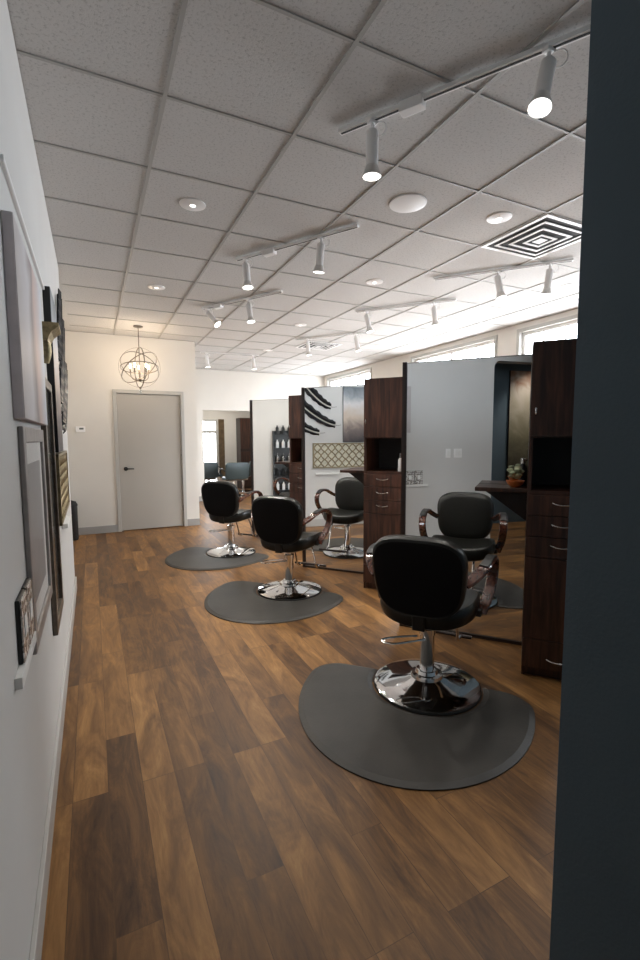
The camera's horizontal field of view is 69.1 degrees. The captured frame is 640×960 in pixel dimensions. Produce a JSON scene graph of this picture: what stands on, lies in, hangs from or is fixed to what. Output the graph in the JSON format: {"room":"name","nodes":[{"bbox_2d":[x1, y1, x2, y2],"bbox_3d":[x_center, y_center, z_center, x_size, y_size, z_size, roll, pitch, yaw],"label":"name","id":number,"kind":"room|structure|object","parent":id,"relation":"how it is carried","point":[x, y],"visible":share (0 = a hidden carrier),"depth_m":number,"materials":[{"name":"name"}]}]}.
{"room":"salon","nodes":[
{"label":"salon","id":0,"kind":"room"},
{"bbox_2d":[0,0,74,959],"bbox_3d":[-0.731,-0.130,0.853,0.165,2.874,7.390,-3,6,-26],"label":"wall","id":1,"kind":"structure","parent":0,"point":[29,714],"depth_m":1.30,"materials":[{"name":"beige paint"}]},
{"bbox_2d":[0,154,44,289],"bbox_3d":[-1.150,-0.938,1.833,0.012,0.020,1.240,-3,6,-26],"label":"rail","id":2,"kind":"object","parent":1,"relation":"attached to","point":[2,159],"visible":1,"depth_m":1.58,"materials":[{"name":"white metal"}]},
{"bbox_2d":[0,210,47,424],"bbox_3d":[-1.017,-0.483,1.626,0.028,0.560,0.760,-3,6,-26],"label":"print","id":3,"kind":"object","parent":1,"relation":"attached to","point":[23,302],"visible":1,"depth_m":1.37},
{"bbox_2d":[14,631,36,689],"bbox_3d":[-0.804,0.487,1.274,0.018,0.030,0.310,-3,6,-26],"label":"wall ledge","id":4,"kind":"object","parent":1,"relation":"attached to","point":[21,674],"visible":0.74,"depth_m":1.18,"materials":[{"name":"white"}]},
{"bbox_2d":[15,589,29,664],"bbox_3d":[-0.794,0.389,1.242,0.016,0.170,0.110,-3,6,-26],"label":"plaque","id":5,"kind":"object","parent":4,"relation":"on","point":[21,611],"visible":1,"depth_m":1.20,"materials":[{"name":"black plastic"}]},
{"bbox_2d":[21,577,34,643],"bbox_3d":[-0.847,0.380,1.350,0.016,0.170,0.110,-3,6,-26],"label":"plaque","id":6,"kind":"object","parent":4,"relation":"on","point":[27,585],"visible":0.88,"depth_m":1.34,"materials":[{"name":"black plastic"}]},
{"bbox_2d":[17,426,52,654],"bbox_3d":[-1.020,0.165,1.682,0.015,0.700,0.640,-3,6,-26],"label":"framed picture","id":7,"kind":"object","parent":1,"relation":"attached to","point":[30,440],"visible":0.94,"depth_m":1.62,"materials":[{"name":"grey metal"}]},
{"bbox_2d":[27,460,45,601],"bbox_3d":[-1.022,0.165,1.681,0.001,0.460,0.400,-3,6,-26],"label":"print","id":8,"kind":"object","parent":7,"relation":"attached to","point":[34,476],"depth_m":1.66},
{"bbox_2d":[42,321,60,363],"bbox_3d":[-1.248,-0.625,2.148,0.085,0.170,0.180,-3,6,-26],"label":"corbel","id":9,"kind":"object","parent":1,"relation":"attached to","point":[50,331],"visible":0.83,"depth_m":2.12,"materials":[{"name":"gold metal"}]},
{"bbox_2d":[41,377,63,635],"bbox_3d":[-1.293,0.105,2.244,0.021,1.160,0.465,-3,6,-26],"label":"framed picture","id":10,"kind":"object","parent":1,"relation":"attached to","point":[57,600],"visible":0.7,"depth_m":2.29,"materials":[{"name":"brown wood"}]},
{"bbox_2d":[46,391,59,607],"bbox_3d":[-1.296,0.105,2.242,0.001,1.066,0.371,-3,6,-26],"label":"print","id":11,"kind":"object","parent":10,"relation":"attached to","point":[50,427],"depth_m":2.37,"materials":[{"name":"paper"}]},
{"bbox_2d":[42,286,62,452],"bbox_3d":[-1.511,-0.592,2.636,0.034,0.860,0.440,-3,6,-26],"label":"print","id":12,"kind":"object","parent":1,"relation":"attached to","point":[49,308],"visible":0.82,"depth_m":2.47,"materials":[{"name":"black paper"}]},
{"bbox_2d":[29,577,76,959],"bbox_3d":[-1.298,1.125,2.345,0.014,0.110,4.420,-3,6,-26],"label":"baseboard","id":13,"kind":"structure","parent":1,"relation":"attached to","point":[35,953],"depth_m":1.59,"materials":[{"name":"grey paint"}]},
{"bbox_2d":[56,288,62,370],"bbox_3d":[-1.820,-1.065,3.229,0.039,0.682,0.769,-3,6,-26],"label":"ornament","id":14,"kind":"object","parent":1,"relation":"attached to","point":[59,300],"visible":0.62,"depth_m":3.29,"materials":[{"name":"black metal"}]},
{"bbox_2d":[59,318,64,413],"bbox_3d":[-1.861,-0.856,3.333,0.039,0.815,1.098,-3,6,-26],"label":"ornament","id":15,"kind":"object","parent":1,"relation":"attached to","point":[62,371],"visible":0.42,"depth_m":3.28,"materials":[{"name":"black metal"}]},
{"bbox_2d":[55,450,69,525],"bbox_3d":[-1.612,0.019,2.904,0.033,0.385,0.950,-3,6,-26],"label":"lattice panel","id":16,"kind":"object","parent":1,"relation":"attached to","point":[61,457],"visible":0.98,"depth_m":2.78,"materials":[{"name":"brown metal"}]},
{"bbox_2d":[62,362,67,433],"bbox_3d":[-1.942,-0.653,3.520,0.039,0.609,0.952,-3,6,-26],"label":"ornament","id":17,"kind":"object","parent":1,"relation":"attached to","point":[65,412],"visible":0.59,"depth_m":3.49,"materials":[{"name":"black metal"}]},
{"bbox_2d":[62,515,69,528],"bbox_3d":[-1.718,0.281,3.148,0.035,0.030,0.380,-3,6,-26],"label":"wall ledge","id":18,"kind":"object","parent":1,"relation":"attached to","point":[67,518],"visible":0.76,"depth_m":3.05,"materials":[{"name":"white"}]},
{"bbox_2d":[65,331,199,527],"bbox_3d":[-2.797,-0.675,6.972,1.860,2.874,0.120,-3,6,-26],"label":"wall","id":19,"kind":"structure","parent":0,"point":[92,360],"depth_m":6.75,"materials":[{"name":"white paint"}]},
{"bbox_2d":[76,426,84,431],"bbox_3d":[-3.398,-0.721,6.591,0.120,0.080,0.023,-3,6,-26],"label":"thermostat","id":20,"kind":"object","parent":19,"relation":"attached to","point":[78,428],"visible":1,"depth_m":6.58,"materials":[{"name":"white plastic"}]},
{"bbox_2d":[78,525,117,534],"bbox_3d":[-3.299,0.733,6.774,0.660,0.110,0.014,-3,6,-26],"label":"baseboard","id":21,"kind":"structure","parent":19,"relation":"attached to","point":[109,528],"depth_m":6.79,"materials":[{"name":"grey paint"}]},
{"bbox_2d":[112,389,187,531],"bbox_3d":[-2.569,-0.296,7.073,1.005,2.100,0.139,-3,6,-26],"label":"door","id":22,"kind":"structure","parent":19,"relation":"in","point":[149,429],"depth_m":7.05,"materials":[{"name":"grey paint"}]},
{"bbox_2d":[188,518,199,525],"bbox_3d":[-2.011,0.670,7.402,0.190,0.110,0.014,-3,6,-26],"label":"trim","id":23,"kind":"structure","parent":19,"relation":"attached to","point":[191,522],"depth_m":7.40,"materials":[{"name":"grey paint"}]},
{"bbox_2d":[203,410,249,485],"bbox_3d":[-2.614,-1.209,12.861,3.670,2.874,0.100,-3,6,-26],"label":"wall","id":24,"kind":"structure","parent":0,"point":[229,417],"depth_m":12.85,"materials":[{"name":"white paint"}]},
{"bbox_2d":[203,419,218,480],"bbox_3d":[-3.041,-0.744,12.652,0.520,1.790,0.070,-3,6,-26],"label":"window","id":25,"kind":"structure","parent":24,"relation":"in","point":[215,431],"depth_m":12.68,"materials":[{"name":"white paint"}]},
{"bbox_2d":[218,419,224,477],"bbox_3d":[-2.691,-0.860,12.745,0.160,1.600,0.042,-3,6,-26],"label":"curtain","id":26,"kind":"object","parent":24,"relation":"hanging from","point":[220,421],"visible":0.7,"depth_m":12.73,"materials":[{"name":"beige fabric"}]},
{"bbox_2d":[195,369,323,495],"bbox_3d":[-1.617,-1.018,10.696,3.790,2.874,0.120,-3,6,-26],"label":"wall","id":27,"kind":"structure","parent":0,"point":[216,390],"depth_m":10.41,"materials":[{"name":"white paint"}]},
{"bbox_2d":[7,0,591,375],"bbox_3d":[-0.544,-2.039,5.366,6.900,0.100,15.600,-3,6,-26],"label":"ceiling","id":28,"kind":"structure","parent":0,"point":[250,60],"depth_m":2.53,"materials":[{"name":"tile"}]},
{"bbox_2d":[118,325,159,388],"bbox_3d":[-2.431,-1.614,6.253,0.528,0.888,0.536,-3,6,-26],"label":"orb chandelier","id":29,"kind":"object","parent":28,"relation":"hanging from","point":[134,326],"visible":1,"depth_m":6.22,"materials":[{"name":"brown metal"}]},
{"bbox_2d":[148,284,164,289],"bbox_3d":[-1.623,-1.909,4.612,0.166,0.012,0.166,-3,6,-26],"label":"recessed light","id":30,"kind":"object","parent":28,"relation":"in","point":[152,286],"visible":1,"depth_m":4.59,"materials":[{"name":"white plastic"}]},
{"bbox_2d":[179,198,205,210],"bbox_3d":[-0.818,-1.766,2.986,0.166,0.012,0.166,-3,6,-26],"label":"recessed light","id":31,"kind":"object","parent":28,"relation":"in","point":[191,204],"visible":1,"depth_m":2.97,"materials":[{"name":"white metal"}]},
{"bbox_2d":[200,351,258,369],"bbox_3d":[-1.573,-2.095,8.171,1.032,0.268,0.090,-2,5,-19],"label":"track light","id":32,"kind":"object","parent":28,"relation":"attached to","point":[206,353],"visible":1,"depth_m":8.13,"materials":[{"name":"white metal"}]},
{"bbox_2d":[202,290,282,327],"bbox_3d":[-0.862,-1.812,5.021,1.134,0.269,0.099,3,6,35],"label":"track light","id":33,"kind":"object","parent":28,"relation":"attached to","point":[250,320],"visible":1,"depth_m":4.98,"materials":[{"name":"white metal"}]},
{"bbox_2d":[235,224,358,289],"bbox_3d":[-0.214,-1.685,3.574,1.147,0.269,0.090,3,6,31],"label":"track light","id":34,"kind":"object","parent":28,"relation":"attached to","point":[318,269],"visible":1,"depth_m":3.51,"materials":[{"name":"white metal"}]},
{"bbox_2d":[294,323,306,326],"bbox_3d":[-0.260,-2.057,6.174,0.166,0.012,0.166,-3,6,-26],"label":"recessed light","id":35,"kind":"object","parent":28,"relation":"in","point":[297,324],"visible":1,"depth_m":6.14,"materials":[{"name":"white plastic"}]},
{"bbox_2d":[16,0,585,375],"bbox_3d":[-0.127,-2.022,5.740,5.365,0.008,9.900,-3,6,-26],"label":"ceiling grid","id":36,"kind":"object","parent":28,"relation":"attached to","point":[355,42],"depth_m":2.78,"materials":[{"name":"grey paint"}]},
{"bbox_2d":[295,341,341,350],"bbox_3d":[-0.029,-2.177,7.563,0.580,0.024,0.580,-3,6,-26],"label":"ceiling vent","id":37,"kind":"object","parent":28,"relation":"in","point":[314,345],"visible":0.91,"depth_m":7.53,"materials":[{"name":"grey metal"}]},
{"bbox_2d":[295,331,365,355],"bbox_3d":[0.151,-1.976,6.774,1.125,0.269,0.090,2,6,24],"label":"track light","id":38,"kind":"object","parent":28,"relation":"attached to","point":[308,353],"visible":0.98,"depth_m":6.73,"materials":[{"name":"white metal"}]},
{"bbox_2d":[366,279,382,284],"bbox_3d":[0.527,-1.907,4.484,0.166,0.012,0.166,-3,6,-26],"label":"recessed light","id":39,"kind":"object","parent":28,"relation":"in","point":[371,281],"visible":1,"depth_m":4.46,"materials":[{"name":"white plastic"}]},
{"bbox_2d":[356,298,456,332],"bbox_3d":[0.948,-1.842,5.256,1.147,0.269,0.090,2,6,24],"label":"track light","id":40,"kind":"object","parent":28,"relation":"attached to","point":[435,322],"visible":1,"depth_m":5.20,"materials":[{"name":"white metal"}]},
{"bbox_2d":[389,193,426,212],"bbox_3d":[0.564,-1.772,2.983,0.240,0.009,0.240,-3,6,-26],"label":"ceiling speaker","id":41,"kind":"object","parent":28,"relation":"attached to","point":[410,202],"visible":1,"depth_m":2.97,"materials":[{"name":"white plastic"}]},
{"bbox_2d":[338,24,590,181],"bbox_3d":[0.574,-1.540,1.939,1.167,0.268,0.126,3,6,34],"label":"track light","id":42,"kind":"object","parent":28,"relation":"attached to","point":[541,104],"visible":0.98,"depth_m":1.89,"materials":[{"name":"white metal"}]},
{"bbox_2d":[486,212,511,223],"bbox_3d":[1.228,-1.793,3.184,0.166,0.012,0.166,-3,6,-26],"label":"recessed light","id":43,"kind":"object","parent":28,"relation":"in","point":[499,217],"visible":1,"depth_m":3.17,"materials":[{"name":"white plastic"}]},
{"bbox_2d":[434,258,573,299],"bbox_3d":[1.597,-1.744,4.134,1.153,0.269,0.111,2,6,21],"label":"track light","id":44,"kind":"object","parent":28,"relation":"attached to","point":[546,290],"visible":1,"depth_m":4.09,"materials":[{"name":"white metal"}]},
{"bbox_2d":[481,214,581,259],"bbox_3d":[1.665,-1.819,3.518,0.600,0.024,0.600,-3,6,-26],"label":"ceiling vent","id":45,"kind":"object","parent":28,"relation":"in","point":[547,234],"visible":0.9,"depth_m":3.49,"materials":[{"name":"grey metal"}]},
{"bbox_2d":[561,283,578,288],"bbox_3d":[2.492,-1.930,4.632,0.166,0.012,0.166,-3,6,-26],"label":"recessed light","id":46,"kind":"object","parent":28,"relation":"in","point":[571,285],"visible":0.98,"depth_m":4.62,"materials":[{"name":"white plastic"}]},
{"bbox_2d":[41,488,561,959],"bbox_3d":[-0.530,0.929,5.634,6.900,0.100,15.600,-3,6,-26],"label":"floor","id":47,"kind":"structure","parent":0,"point":[198,816],"depth_m":1.76,"materials":[{"name":"brown wood"}]},
{"bbox_2d":[71,500,78,540],"bbox_3d":[-3.396,0.549,6.371,0.150,0.550,0.150,-3,6,-26],"label":"waste bin","id":48,"kind":"object","parent":47,"relation":"on","point":[74,506],"visible":0.66,"depth_m":6.33,"materials":[{"name":"black plastic"}]},
{"bbox_2d":[204,462,217,481],"bbox_3d":[-2.808,-0.034,11.286,0.632,0.820,0.592,-3,6,-26],"label":"chair","id":49,"kind":"object","parent":47,"relation":"on","point":[210,468],"visible":0.44,"depth_m":11.08,"materials":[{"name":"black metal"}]},
{"bbox_2d":[165,547,268,570],"bbox_3d":[-1.272,0.903,5.318,1.200,0.015,0.890,2,6,23],"label":"mat","id":50,"kind":"object","parent":47,"relation":"on","point":[191,558],"visible":0.96,"depth_m":5.22,"materials":[{"name":"grey plastic"}]},
{"bbox_2d":[201,481,262,557],"bbox_3d":[-1.047,0.428,5.679,0.689,0.895,0.755,2,6,21],"label":"salon chair","id":51,"kind":"object","parent":47,"relation":"on","point":[221,499],"visible":0.93,"depth_m":5.39,"materials":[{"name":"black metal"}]},
{"bbox_2d":[220,462,248,496],"bbox_3d":[-2.041,-0.021,11.106,0.632,0.820,0.592,-3,6,-26],"label":"chair","id":52,"kind":"object","parent":47,"relation":"on","point":[237,471],"visible":0.76,"depth_m":10.86,"materials":[{"name":"black leather"}]},
{"bbox_2d":[236,418,250,488],"bbox_3d":[-1.991,-0.742,12.908,0.550,1.930,0.398,-3,6,-26],"label":"tall cabinet","id":53,"kind":"object","parent":47,"relation":"on","point":[242,424],"visible":0.45,"depth_m":12.67,"materials":[{"name":"black wood"}]},
{"bbox_2d":[238,461,250,492],"bbox_3d":[-1.984,-0.110,12.085,0.592,0.820,0.632,0,5,5],"label":"chair","id":54,"kind":"object","parent":47,"relation":"on","point":[243,490],"visible":0.31,"depth_m":11.91,"materials":[{"name":"silver metal"}]},
{"bbox_2d":[204,581,342,623],"bbox_3d":[-0.474,1.027,3.910,1.200,0.015,0.890,2,6,23],"label":"mat","id":55,"kind":"object","parent":47,"relation":"on","point":[234,601],"visible":0.99,"depth_m":3.81,"materials":[{"name":"grey plastic"}]},
{"bbox_2d":[275,395,301,505],"bbox_3d":[-0.276,-0.104,5.935,0.660,1.900,0.466,2,6,24],"label":"tower","id":56,"kind":"object","parent":47,"relation":"on","point":[294,465],"visible":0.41,"depth_m":5.73,"materials":[{"name":"brown laminate"}]},
{"bbox_2d":[275,461,289,463],"bbox_3d":[-0.398,-0.228,6.096,0.299,0.025,0.240,2,6,24],"label":"shelf","id":57,"kind":"object","parent":56,"relation":"attached to","point":[281,462],"depth_m":6.02,"materials":[{"name":"brown laminate"}]},
{"bbox_2d":[251,496,331,600],"bbox_3d":[-0.245,0.552,4.270,0.689,0.895,0.755,2,6,24],"label":"salon chair","id":58,"kind":"object","parent":47,"relation":"on","point":[278,521],"visible":1,"depth_m":4.00,"materials":[{"name":"black leather"},{"name":"chrome"},{"name":"dark reddish-brown polished wood"}]},
{"bbox_2d":[340,377,401,588],"bbox_3d":[0.498,0.035,4.361,0.660,1.900,0.466,2,6,24],"label":"storage cabinet","id":59,"kind":"object","parent":47,"relation":"on","point":[380,476],"visible":0.7,"depth_m":4.13,"materials":[{"name":"brown laminate"}]},
{"bbox_2d":[340,469,363,472],"bbox_3d":[0.376,-0.089,4.522,0.299,0.025,0.240,2,6,24],"label":"shelf","id":60,"kind":"object","parent":59,"relation":"attached to","point":[344,470],"depth_m":4.44,"materials":[{"name":"brown laminate"}]},
{"bbox_2d":[398,453,400,470],"bbox_3d":[0.720,-0.161,4.154,0.044,0.165,0.044,-3,6,-26],"label":"bottle","id":61,"kind":"object","parent":59,"relation":"in","point":[399,459],"visible":0.69,"depth_m":4.14,"materials":[{"name":"white plastic"}]},
{"bbox_2d":[298,663,534,790],"bbox_3d":[0.410,1.172,2.269,1.200,0.015,0.890,2,6,21],"label":"mat","id":62,"kind":"object","parent":47,"relation":"on","point":[341,712],"visible":1,"depth_m":2.14,"materials":[{"name":"grey plastic"}]},
{"bbox_2d":[365,535,498,715],"bbox_3d":[0.631,0.696,2.633,0.689,0.895,0.755,2,6,27],"label":"salon chair","id":63,"kind":"object","parent":47,"relation":"on","point":[423,584],"visible":1,"depth_m":2.37,"materials":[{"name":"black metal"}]},
{"bbox_2d":[475,338,576,679],"bbox_3d":[1.272,0.174,2.786,0.660,1.900,0.466,2,6,24],"label":"storage cabinet","id":64,"kind":"object","parent":47,"relation":"on","point":[545,496],"visible":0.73,"depth_m":2.60,"materials":[{"name":"brown laminate"}]},
{"bbox_2d":[475,484,526,492],"bbox_3d":[1.151,0.050,2.948,0.299,0.025,0.240,2,6,24],"label":"shelf","id":65,"kind":"object","parent":64,"relation":"attached to","point":[489,488],"depth_m":2.86,"materials":[{"name":"brown laminate"}]},
{"bbox_2d":[506,480,524,486],"bbox_3d":[1.212,0.022,2.885,0.110,0.040,0.110,-3,6,-26],"label":"bowl","id":66,"kind":"object","parent":64,"relation":"on","point":[513,483],"visible":1,"depth_m":2.85,"materials":[{"name":"orange ceramic"}]},
{"bbox_2d":[507,466,524,478],"bbox_3d":[1.215,-0.046,2.874,0.100,0.082,0.102,-1,5,-4],"label":"succulent plant","id":67,"kind":"object","parent":66,"relation":"in","point":[515,473],"visible":1,"depth_m":2.86,"materials":[{"name":"green plant"}]},
{"bbox_2d":[518,459,526,485],"bbox_3d":[1.289,-0.050,2.954,0.051,0.170,0.051,2,5,19],"label":"spray bottle","id":68,"kind":"object","parent":64,"relation":"on","point":[524,475],"visible":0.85,"depth_m":2.94,"materials":[{"name":"black plastic"}]},
{"bbox_2d":[324,308,577,385],"bbox_3d":[2.440,-0.692,6.896,0.140,2.874,15.500,-3,6,-26],"label":"wall","id":69,"kind":"structure","parent":0,"point":[506,342],"depth_m":7.04,"materials":[{"name":"white paint"}]},
{"bbox_2d":[327,367,371,385],"bbox_3d":[0.664,-1.399,10.432,0.169,1.950,1.990,-3,6,-26],"label":"window","id":70,"kind":"structure","parent":69,"relation":"in","point":[350,375],"depth_m":10.33,"materials":[{"name":"white glass"}]},
{"bbox_2d":[411,335,497,361],"bbox_3d":[2.110,-1.139,7.493,0.169,1.950,1.960,-3,6,-26],"label":"window","id":71,"kind":"structure","parent":69,"relation":"in","point":[452,350],"depth_m":7.20,"materials":[{"name":"grey paint"}]},
{"bbox_2d":[516,314,577,354],"bbox_3d":[3.117,-0.959,5.445,0.169,1.950,1.940,-3,6,-26],"label":"window","id":72,"kind":"structure","parent":69,"relation":"in","point":[522,334],"depth_m":5.92,"materials":[{"name":"grey paint"}]},
{"bbox_2d":[521,360,531,640],"bbox_3d":[1.158,0.143,3.138,1.155,1.900,0.063,2,6,24],"label":"wall","id":73,"kind":"structure","parent":0,"point":[531,360],"depth_m":3.01,"materials":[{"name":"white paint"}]},
{"bbox_2d":[400,354,531,644],"bbox_3d":[0.976,0.135,3.208,0.825,1.905,0.082,2,6,24],"label":"mirror","id":74,"kind":"object","parent":73,"relation":"attached to","point":[465,422],"visible":0.71,"depth_m":3.14,"materials":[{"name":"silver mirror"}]},
{"bbox_2d":[549,0,639,959],"bbox_3d":[2.421,-0.205,1.522,4.640,2.874,0.130,-3,6,-26],"label":"wall partition","id":75,"kind":"structure","parent":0,"point":[595,912],"depth_m":0.54,"materials":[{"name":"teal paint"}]},
{"label":"wall","id":76,"kind":"structure","parent":0,"visible":0},
{"bbox_2d":[301,384,363,573],"bbox_3d":[0.202,-0.004,4.782,0.825,1.905,0.082,2,6,24],"label":"mirror","id":77,"kind":"object","parent":76,"relation":"attached to","point":[332,417],"visible":0.7,"depth_m":4.77,"materials":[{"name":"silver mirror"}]},
{"label":"wall","id":78,"kind":"structure","parent":0,"visible":0},
{"bbox_2d":[250,399,289,536],"bbox_3d":[-0.573,-0.143,6.357,0.825,1.905,0.082,2,6,24],"label":"mirror","id":79,"kind":"object","parent":78,"relation":"attached to","point":[269,419],"visible":0.45,"depth_m":6.35,"materials":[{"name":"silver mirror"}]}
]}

